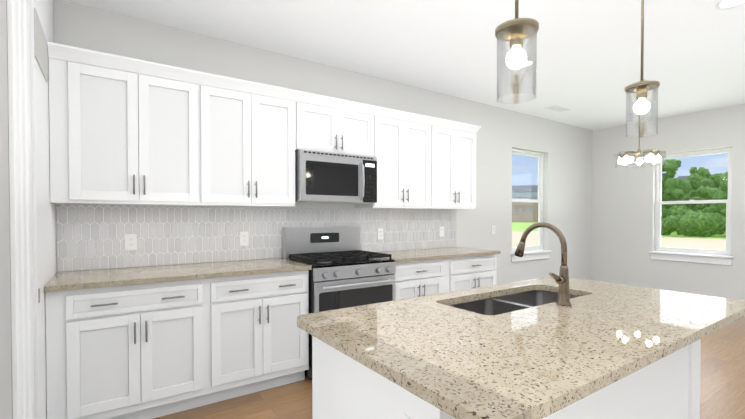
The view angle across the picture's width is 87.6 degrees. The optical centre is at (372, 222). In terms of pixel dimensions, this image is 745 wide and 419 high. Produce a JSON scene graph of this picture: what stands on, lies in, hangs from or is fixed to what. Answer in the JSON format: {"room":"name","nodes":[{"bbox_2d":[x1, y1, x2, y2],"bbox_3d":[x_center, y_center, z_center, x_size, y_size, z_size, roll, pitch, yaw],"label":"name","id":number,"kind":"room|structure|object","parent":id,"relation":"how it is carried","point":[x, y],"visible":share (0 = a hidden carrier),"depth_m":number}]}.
{"room":"kitchen","nodes":[
{"label":"kitchen","id":0,"kind":"room"},
{"bbox_2d":[0,0,12,418],"bbox_3d":[-0.104,-0.074,-0.566,0.160,2.740,7.820,-1,1,-34],"label":"wall","id":1,"kind":"structure","parent":0,"point":[6,412],"depth_m":1.49},
{"bbox_2d":[7,0,55,418],"bbox_3d":[-1.775,-0.112,2.067,0.046,2.738,1.205,-1,1,-34],"label":"door frame","id":2,"kind":"structure","parent":1,"relation":"attached to","point":[32,207],"depth_m":1.80},
{"bbox_2d":[53,0,591,284],"bbox_3d":[0.744,-0.152,4.649,7.080,2.740,0.160,-1,1,-34],"label":"wall","id":3,"kind":"structure","parent":0,"point":[566,148],"depth_m":4.83},
{"bbox_2d":[47,41,214,205],"bbox_3d":[-1.645,-0.594,2.701,0.900,0.942,0.346,-1,1,-34],"label":"upper cabinet","id":4,"kind":"object","parent":3,"relation":"attached to","point":[123,130],"depth_m":2.53},
{"bbox_2d":[211,74,298,206],"bbox_3d":[-1.056,-0.600,3.103,0.806,0.942,0.346,-1,1,-34],"label":"upper cabinet","id":5,"kind":"object","parent":3,"relation":"attached to","point":[255,126],"depth_m":2.99},
{"bbox_2d":[56,204,456,271],"bbox_3d":[-0.545,0.090,3.668,3.796,0.453,0.008,-1,1,-34],"label":"backsplash","id":6,"kind":"structure","parent":3,"relation":"attached to","point":[90,237],"depth_m":3.13},
{"bbox_2d":[125,234,136,250],"bbox_3d":[-1.760,0.145,2.830,0.072,0.118,0.007,-1,1,-34],"label":"electrical outlet","id":7,"kind":"object","parent":6,"relation":"attached to","point":[130,241],"visible":1,"depth_m":2.83},
{"bbox_2d":[240,232,248,245],"bbox_3d":[-1.086,0.138,3.290,0.072,0.118,0.007,-1,1,-34],"label":"electrical outlet","id":8,"kind":"object","parent":6,"relation":"attached to","point":[244,238],"visible":1,"depth_m":3.29},
{"bbox_2d":[377,228,382,239],"bbox_3d":[0.083,0.122,4.087,0.072,0.118,0.007,-1,1,-34],"label":"electrical outlet","id":9,"kind":"object","parent":6,"relation":"attached to","point":[379,233],"visible":1,"depth_m":4.08},
{"bbox_2d":[439,226,443,236],"bbox_3d":[0.817,0.109,4.588,0.072,0.118,0.007,-1,1,-34],"label":"electrical outlet","id":10,"kind":"object","parent":6,"relation":"attached to","point":[441,231],"visible":1,"depth_m":4.58},
{"bbox_2d":[299,91,374,156],"bbox_3d":[-0.402,-0.840,3.545,0.778,0.474,0.346,-1,1,-34],"label":"upper cabinet","id":11,"kind":"object","parent":3,"relation":"attached to","point":[326,124],"depth_m":3.39},
{"bbox_2d":[295,149,376,203],"bbox_3d":[-0.369,-0.387,3.508,0.756,0.420,0.455,-1,1,-34],"label":"microwave","id":12,"kind":"object","parent":11,"relation":"attached to","point":[329,177],"visible":1,"depth_m":3.33},
{"bbox_2d":[355,106,438,208],"bbox_3d":[0.247,-0.613,3.991,0.792,0.942,0.346,-1,1,-34],"label":"upper cabinet","id":13,"kind":"object","parent":3,"relation":"attached to","point":[406,144],"depth_m":3.84},
{"bbox_2d":[439,118,478,208],"bbox_3d":[0.769,-0.618,4.348,0.765,0.942,0.346,-1,1,-34],"label":"upper cabinet","id":14,"kind":"object","parent":3,"relation":"attached to","point":[457,140],"depth_m":4.24},
{"bbox_2d":[491,225,494,233],"bbox_3d":[1.597,0.101,5.131,0.072,0.118,0.007,-1,1,-34],"label":"electrical outlet","id":15,"kind":"object","parent":3,"relation":"attached to","point":[492,229],"visible":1,"depth_m":5.13},
{"bbox_2d":[510,149,551,261],"bbox_3d":[2.258,-0.249,5.632,0.930,1.581,0.189,-1,1,-34],"label":"window","id":16,"kind":"structure","parent":3,"relation":"in","point":[534,252],"depth_m":5.77},
{"bbox_2d":[65,0,744,129],"bbox_3d":[2.895,-1.504,1.459,7.420,0.060,7.820,-1,1,-34],"label":"ceiling","id":17,"kind":"structure","parent":0,"point":[588,61],"depth_m":3.23},
{"bbox_2d":[495,0,538,103],"bbox_3d":[0.530,-0.965,1.427,0.152,1.017,0.152,-1,1,-34],"label":"pendant light","id":18,"kind":"object","parent":17,"relation":"hanging from","point":[516,73],"visible":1,"depth_m":1.40},
{"bbox_2d":[544,105,569,111],"bbox_3d":[2.485,-1.527,5.235,0.360,0.006,0.160,-1,1,-34],"label":"ceiling vent","id":19,"kind":"object","parent":17,"relation":"in","point":[555,108],"visible":1,"depth_m":5.21},
{"bbox_2d":[614,114,665,167],"bbox_3d":[3.012,-1.077,4.397,0.488,0.881,0.469,-1,1,-34],"label":"chandelier","id":20,"kind":"object","parent":17,"relation":"hanging from","point":[653,157],"visible":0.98,"depth_m":4.31},
{"bbox_2d":[624,0,659,137],"bbox_3d":[1.406,-0.969,2.025,0.152,1.027,0.152,-1,1,-34],"label":"pendant light","id":21,"kind":"object","parent":17,"relation":"hanging from","point":[648,126],"visible":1,"depth_m":2.01},
{"bbox_2d":[715,0,744,9],"bbox_3d":[2.438,-1.487,2.625,0.190,0.008,0.190,-1,1,-34],"label":"recessed light","id":22,"kind":"object","parent":17,"relation":"in","point":[724,4],"visible":1,"depth_m":2.65},
{"bbox_2d":[153,317,744,418],"bbox_3d":[2.895,1.295,1.500,7.420,0.060,7.820,-1,1,-34],"label":"floor","id":23,"kind":"structure","parent":0,"point":[722,376],"depth_m":2.79},
{"bbox_2d":[44,279,211,418],"bbox_3d":[-1.602,0.809,2.587,0.821,0.880,0.616,-1,1,-34],"label":"base cabinet","id":24,"kind":"object","parent":23,"relation":"on","point":[149,342],"depth_m":2.32},
{"bbox_2d":[44,259,311,290],"bbox_3d":[-1.288,0.347,2.778,1.563,0.032,0.644,-1,1,-34],"label":"countertop","id":25,"kind":"structure","parent":24,"relation":"on","point":[116,277],"depth_m":2.58},
{"bbox_2d":[208,271,308,402],"bbox_3d":[-0.958,0.803,3.027,0.738,0.880,0.616,-1,1,-34],"label":"base cabinet","id":26,"kind":"object","parent":23,"relation":"on","point":[258,344],"depth_m":2.76},
{"bbox_2d":[283,226,395,379],"bbox_3d":[-0.282,0.642,3.392,0.770,1.190,0.708,-1,1,-34],"label":"range","id":27,"kind":"object","parent":23,"relation":"on","point":[345,272],"visible":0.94,"depth_m":3.23},
{"bbox_2d":[395,259,447,299],"bbox_3d":[0.278,0.790,3.870,0.674,0.880,0.616,-1,1,-34],"label":"base cabinet","id":28,"kind":"object","parent":23,"relation":"on","point":[426,277],"depth_m":3.61},
{"bbox_2d":[377,247,499,262],"bbox_3d":[0.607,0.327,4.070,1.458,0.032,0.644,-1,1,-34],"label":"countertop","id":29,"kind":"structure","parent":28,"relation":"on","point":[450,252],"depth_m":3.91},
{"bbox_2d":[448,255,496,291],"bbox_3d":[0.875,0.784,4.277,0.770,0.880,0.616,-1,1,-34],"label":"base cabinet","id":30,"kind":"object","parent":23,"relation":"on","point":[473,271],"depth_m":4.00},
{"bbox_2d":[312,336,700,418],"bbox_3d":[0.642,0.823,1.634,1.679,0.882,0.713,-1,1,-34],"label":"kitchen island","id":31,"kind":"object","parent":23,"relation":"on","point":[341,389],"depth_m":1.36},
{"bbox_2d":[297,276,744,418],"bbox_3d":[0.691,0.364,1.571,1.766,0.032,0.921,-1,1,-34],"label":"island countertop","id":32,"kind":"structure","parent":31,"relation":"on","point":[537,362],"depth_m":1.19},
{"bbox_2d":[449,290,578,314],"bbox_3d":[0.676,0.533,1.804,0.826,0.305,0.346,-1,1,-34],"label":"sink","id":33,"kind":"object","parent":32,"relation":"in","point":[509,303],"visible":0.02,"depth_m":1.91},
{"bbox_2d":[514,222,570,305],"bbox_3d":[0.723,0.173,1.708,0.123,0.346,0.267,-1,1,-34],"label":"faucet","id":34,"kind":"object","parent":32,"relation":"on","point":[562,279],"visible":1,"depth_m":1.63},
{"bbox_2d":[592,103,744,299],"bbox_3d":[5.893,-0.135,3.525,0.160,2.740,7.820,-1,1,-34],"label":"wall","id":35,"kind":"structure","parent":0,"point":[598,210],"depth_m":5.87},
{"bbox_2d":[649,147,733,264],"bbox_3d":[4.500,-0.222,5.497,0.189,1.561,0.950,-1,1,-34],"label":"window","id":36,"kind":"structure","parent":35,"relation":"in","point":[721,257],"depth_m":5.48},
{"label":"outside","id":37,"kind":"structure","parent":0,"visible":0},
{"bbox_2d":[512,222,725,249],"bbox_3d":[26.724,-0.553,155.447,380.000,0.060,380.000,-1,1,-34],"label":"ground","id":38,"kind":"structure","parent":37,"point":[674,239],"depth_m":27.95},
{"bbox_2d":[512,174,715,221],"bbox_3d":[49.003,-8.683,137.634,130.427,16.747,154.732,-1,1,-34],"label":"buildings","id":39,"kind":"structure","parent":38,"relation":"on","point":[519,194],"depth_m":117.27},
{"bbox_2d":[661,159,727,236],"bbox_3d":[35.858,-2.444,40.087,25.593,7.976,22.639,-1,1,-34],"label":"trees","id":40,"kind":"object","parent":38,"relation":"on","point":[708,218],"depth_m":38.25}
]}

